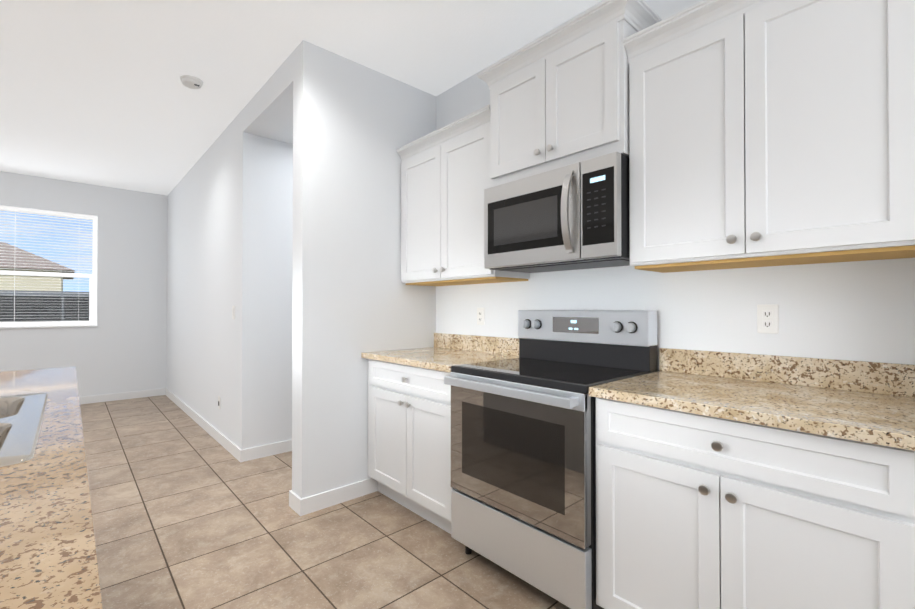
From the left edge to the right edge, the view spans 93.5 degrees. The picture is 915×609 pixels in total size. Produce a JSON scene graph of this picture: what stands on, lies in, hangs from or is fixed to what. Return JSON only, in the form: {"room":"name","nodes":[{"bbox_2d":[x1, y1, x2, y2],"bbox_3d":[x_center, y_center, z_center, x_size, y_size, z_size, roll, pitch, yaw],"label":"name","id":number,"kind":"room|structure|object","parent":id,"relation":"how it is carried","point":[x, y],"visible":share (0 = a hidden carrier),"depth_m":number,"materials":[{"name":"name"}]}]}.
{"room":"kitchen","nodes":[
{"label":"kitchen","id":0,"kind":"room"},
{"bbox_2d":[0,171,166,396],"bbox_3d":[-6.029,-0.155,4.431,5.305,2.817,0.120,0,-1,-42],"label":"wall","id":1,"kind":"structure","parent":0,"point":[121,347],"depth_m":5.68,"materials":[{"name":"white paint"}]},
{"bbox_2d":[0,210,97,328],"bbox_3d":[-5.259,-0.441,5.115,1.500,1.440,0.140,0,-1,-42],"label":"window","id":2,"kind":"structure","parent":1,"relation":"in","point":[92,297],"depth_m":5.40,"materials":[{"name":"white plastic"}]},
{"bbox_2d":[0,205,96,326],"bbox_3d":[-5.240,-0.451,5.093,1.480,1.416,0.056,0,-1,-42],"label":"window blind slats","id":3,"kind":"object","parent":2,"relation":"attached to","point":[19,209],"visible":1,"depth_m":5.27,"materials":[{"name":"white plastic"}]},
{"bbox_2d":[79,388,164,404],"bbox_3d":[-6.028,1.205,4.331,5.185,0.095,0.013,0,-1,-42],"label":"baseboard","id":4,"kind":"structure","parent":1,"relation":"attached to","point":[154,392],"depth_m":5.73,"materials":[{"name":"white wood"}]},
{"bbox_2d":[166,109,258,448],"bbox_3d":[-2.868,-0.152,4.799,0.120,2.817,3.570,0,-1,-42],"label":"wall","id":5,"kind":"structure","parent":0,"point":[212,251],"depth_m":3.98,"materials":[{"name":"white paint"}]},
{"bbox_2d":[165,388,241,461],"bbox_3d":[-2.903,1.208,4.727,0.013,0.095,3.553,0,-1,-42],"label":"baseboard","id":6,"kind":"structure","parent":5,"relation":"attached to","point":[233,449],"depth_m":4.18,"materials":[{"name":"white wood"}]},
{"bbox_2d":[218,396,220,408],"bbox_3d":[-2.176,0.889,3.926,0.010,0.114,0.070,0,-1,-42],"label":"outlet","id":7,"kind":"object","parent":5,"relation":"attached to","point":[219,400],"visible":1,"depth_m":3.91,"materials":[{"name":"white plastic"}]},
{"bbox_2d":[232,306,234,318],"bbox_3d":[-1.874,0.064,3.596,0.012,0.114,0.070,0,-1,-42],"label":"light switch","id":8,"kind":"object","parent":5,"relation":"attached to","point":[233,312],"visible":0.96,"depth_m":3.58,"materials":[{"name":"white plastic"}]},
{"bbox_2d":[243,52,292,144],"bbox_3d":[-0.509,-1.475,3.833,2.315,0.187,1.040,0,-1,-42],"label":"soffit","id":9,"kind":"structure","parent":0,"point":[268,110],"depth_m":3.13,"materials":[{"name":"white paint"}]},
{"bbox_2d":[258,136,292,445],"bbox_3d":[-0.853,-0.156,4.293,2.195,2.817,0.120,0,-1,-42],"label":"wall","id":10,"kind":"structure","parent":0,"point":[275,251],"depth_m":3.60,"materials":[{"name":"white paint"}]},
{"bbox_2d":[242,439,291,461],"bbox_3d":[-0.851,1.204,4.195,2.310,0.095,0.013,0,-1,-42],"label":"baseboard","id":11,"kind":"structure","parent":10,"relation":"attached to","point":[257,452],"depth_m":3.54,"materials":[{"name":"white wood"}]},
{"bbox_2d":[0,0,601,194],"bbox_3d":[-1.723,-1.639,1.311,7.740,0.100,10.540,0,-1,-42],"label":"ceiling","id":12,"kind":"structure","parent":0,"point":[95,92],"depth_m":2.75,"materials":[{"name":"white paint"}]},
{"bbox_2d":[180,75,202,88],"bbox_3d":[-1.862,-1.556,3.016,0.140,0.039,0.140,0,-1,-42],"label":"smoke detector","id":13,"kind":"object","parent":12,"relation":"attached to","point":[190,82],"visible":1,"depth_m":2.99,"materials":[{"name":"white plastic"}]},
{"bbox_2d":[80,395,570,608],"bbox_3d":[-1.723,1.278,1.287,7.740,0.100,10.540,0,-1,-42],"label":"floor","id":14,"kind":"structure","parent":0,"point":[188,512],"depth_m":2.27,"materials":[{"name":"tile"}]},
{"bbox_2d":[0,367,102,608],"bbox_3d":[-0.924,0.602,0.283,1.035,1.237,3.930,0,-1,-42],"label":"countertop","id":15,"kind":"structure","parent":14,"relation":"on","point":[48,557],"depth_m":0.64,"materials":[{"name":"stone"}]},
{"bbox_2d":[0,393,47,466],"bbox_3d":[-1.282,0.233,0.923,0.565,0.490,0.854,0,-1,-42],"label":"island sink","id":16,"kind":"object","parent":15,"relation":"in","point":[23,417],"depth_m":1.02,"materials":[{"name":"silver metal"}]},
{"bbox_2d":[361,333,518,533],"bbox_3d":[-0.098,0.722,2.684,0.629,1.035,0.886,0,-1,-42],"label":"base cabinet","id":17,"kind":"object","parent":14,"relation":"on","point":[409,429],"visible":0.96,"depth_m":2.49,"materials":[{"name":"white wood"}]},
{"bbox_2d":[444,310,657,608],"bbox_3d":[0.421,0.630,2.039,0.678,1.208,0.758,0,-1,-42],"label":"range","id":18,"kind":"object","parent":14,"relation":"on","point":[523,465],"visible":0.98,"depth_m":1.85,"materials":[{"name":"silver metal"}]},
{"bbox_2d":[589,348,914,608],"bbox_3d":[1.029,0.712,1.436,0.629,1.035,0.942,0,-1,-42],"label":"base cabinet","id":19,"kind":"object","parent":14,"relation":"on","point":[728,480],"visible":1,"depth_m":1.28,"materials":[{"name":"white wood"}]},
{"bbox_2d":[292,40,435,498],"bbox_3d":[-0.110,-0.164,3.381,2.315,2.817,0.150,0,-1,-42],"label":"wall","id":20,"kind":"structure","parent":0,"point":[356,125],"depth_m":2.73,"materials":[{"name":"white paint"}]},
{"bbox_2d":[289,490,297,507],"bbox_3d":[-0.170,1.198,3.426,2.328,0.095,0.013,0,-1,-42],"label":"baseboard","id":21,"kind":"structure","parent":20,"relation":"attached to","point":[292,496],"depth_m":2.61,"materials":[{"name":"white wood"}]},
{"bbox_2d":[296,478,377,515],"bbox_3d":[-0.735,1.192,2.710,0.528,0.095,0.033,0,-1,-42],"label":"baseboard","id":22,"kind":"structure","parent":20,"relation":"attached to","point":[298,505],"depth_m":2.67,"materials":[{"name":"white wood"}]},
{"bbox_2d":[436,0,914,370],"bbox_3d":[1.739,-0.181,1.218,0.120,2.817,5.540,0,-1,-42],"label":"wall","id":23,"kind":"structure","parent":0,"point":[858,310],"depth_m":1.81,"materials":[{"name":"white paint"}]},
{"bbox_2d":[396,105,529,285],"bbox_3d":[0.003,-0.615,2.786,0.357,0.943,0.887,0,-1,-42],"label":"upper cabinet","id":24,"kind":"object","parent":23,"relation":"attached to","point":[445,176],"visible":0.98,"depth_m":2.65,"materials":[{"name":"white wood"}]},
{"bbox_2d":[477,308,484,324],"bbox_3d":[0.154,0.076,2.875,0.009,0.114,0.070,0,-1,-42],"label":"electrical outlet","id":25,"kind":"object","parent":23,"relation":"attached to","point":[480,316],"visible":1,"depth_m":2.87,"materials":[{"name":"white plastic"}]},
{"bbox_2d":[477,0,661,187],"bbox_3d":[0.542,-0.946,2.161,0.397,0.637,0.866,0,-1,-42],"label":"upper cabinet","id":26,"kind":"object","parent":23,"relation":"attached to","point":[559,96],"visible":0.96,"depth_m":1.97,"materials":[{"name":"white wood"}]},
{"bbox_2d":[484,151,629,272],"bbox_3d":[0.520,-0.406,2.138,0.451,0.434,0.754,0,-1,-42],"label":"microwave","id":27,"kind":"object","parent":26,"relation":"attached to","point":[574,216],"visible":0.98,"depth_m":1.95,"materials":[{"name":"silver metal"}]},
{"bbox_2d":[757,304,778,333],"bbox_3d":[1.220,0.055,1.694,0.009,0.114,0.070,0,-1,-42],"label":"electrical outlet","id":28,"kind":"object","parent":23,"relation":"attached to","point":[768,319],"visible":1,"depth_m":1.69,"materials":[{"name":"white plastic"}]},
{"bbox_2d":[623,0,914,272],"bbox_3d":[1.129,-0.625,1.538,0.357,0.943,0.943,0,-1,-42],"label":"upper cabinet","id":29,"kind":"object","parent":23,"relation":"attached to","point":[764,133],"visible":1,"depth_m":1.43,"materials":[{"name":"white wood"}]},
{"label":"outside","id":30,"kind":"structure","parent":0,"visible":0},
{"bbox_3d":[-32.732,2.532,36.012,120.000,0.050,82.579,0,-1,-42],"label":"ground","id":31,"kind":"structure","parent":30,"visible":0},
{"bbox_2d":[0,242,74,290],"bbox_3d":[-33.580,-0.733,24.887,17.000,6.300,11.200,0,-1,-42],"label":"house","id":32,"kind":"structure","parent":31,"relation":"on","point":[30,262],"depth_m":25.76,"materials":[{"name":"beige"}]},
{"bbox_2d":[0,290,88,321],"bbox_3d":[-16.686,0.934,14.512,23.100,2.800,4.120,0,-1,-42],"label":"fence","id":33,"kind":"object","parent":31,"relation":"on","point":[39,317],"depth_m":14.40,"materials":[{"name":"grey wood"}]}
]}

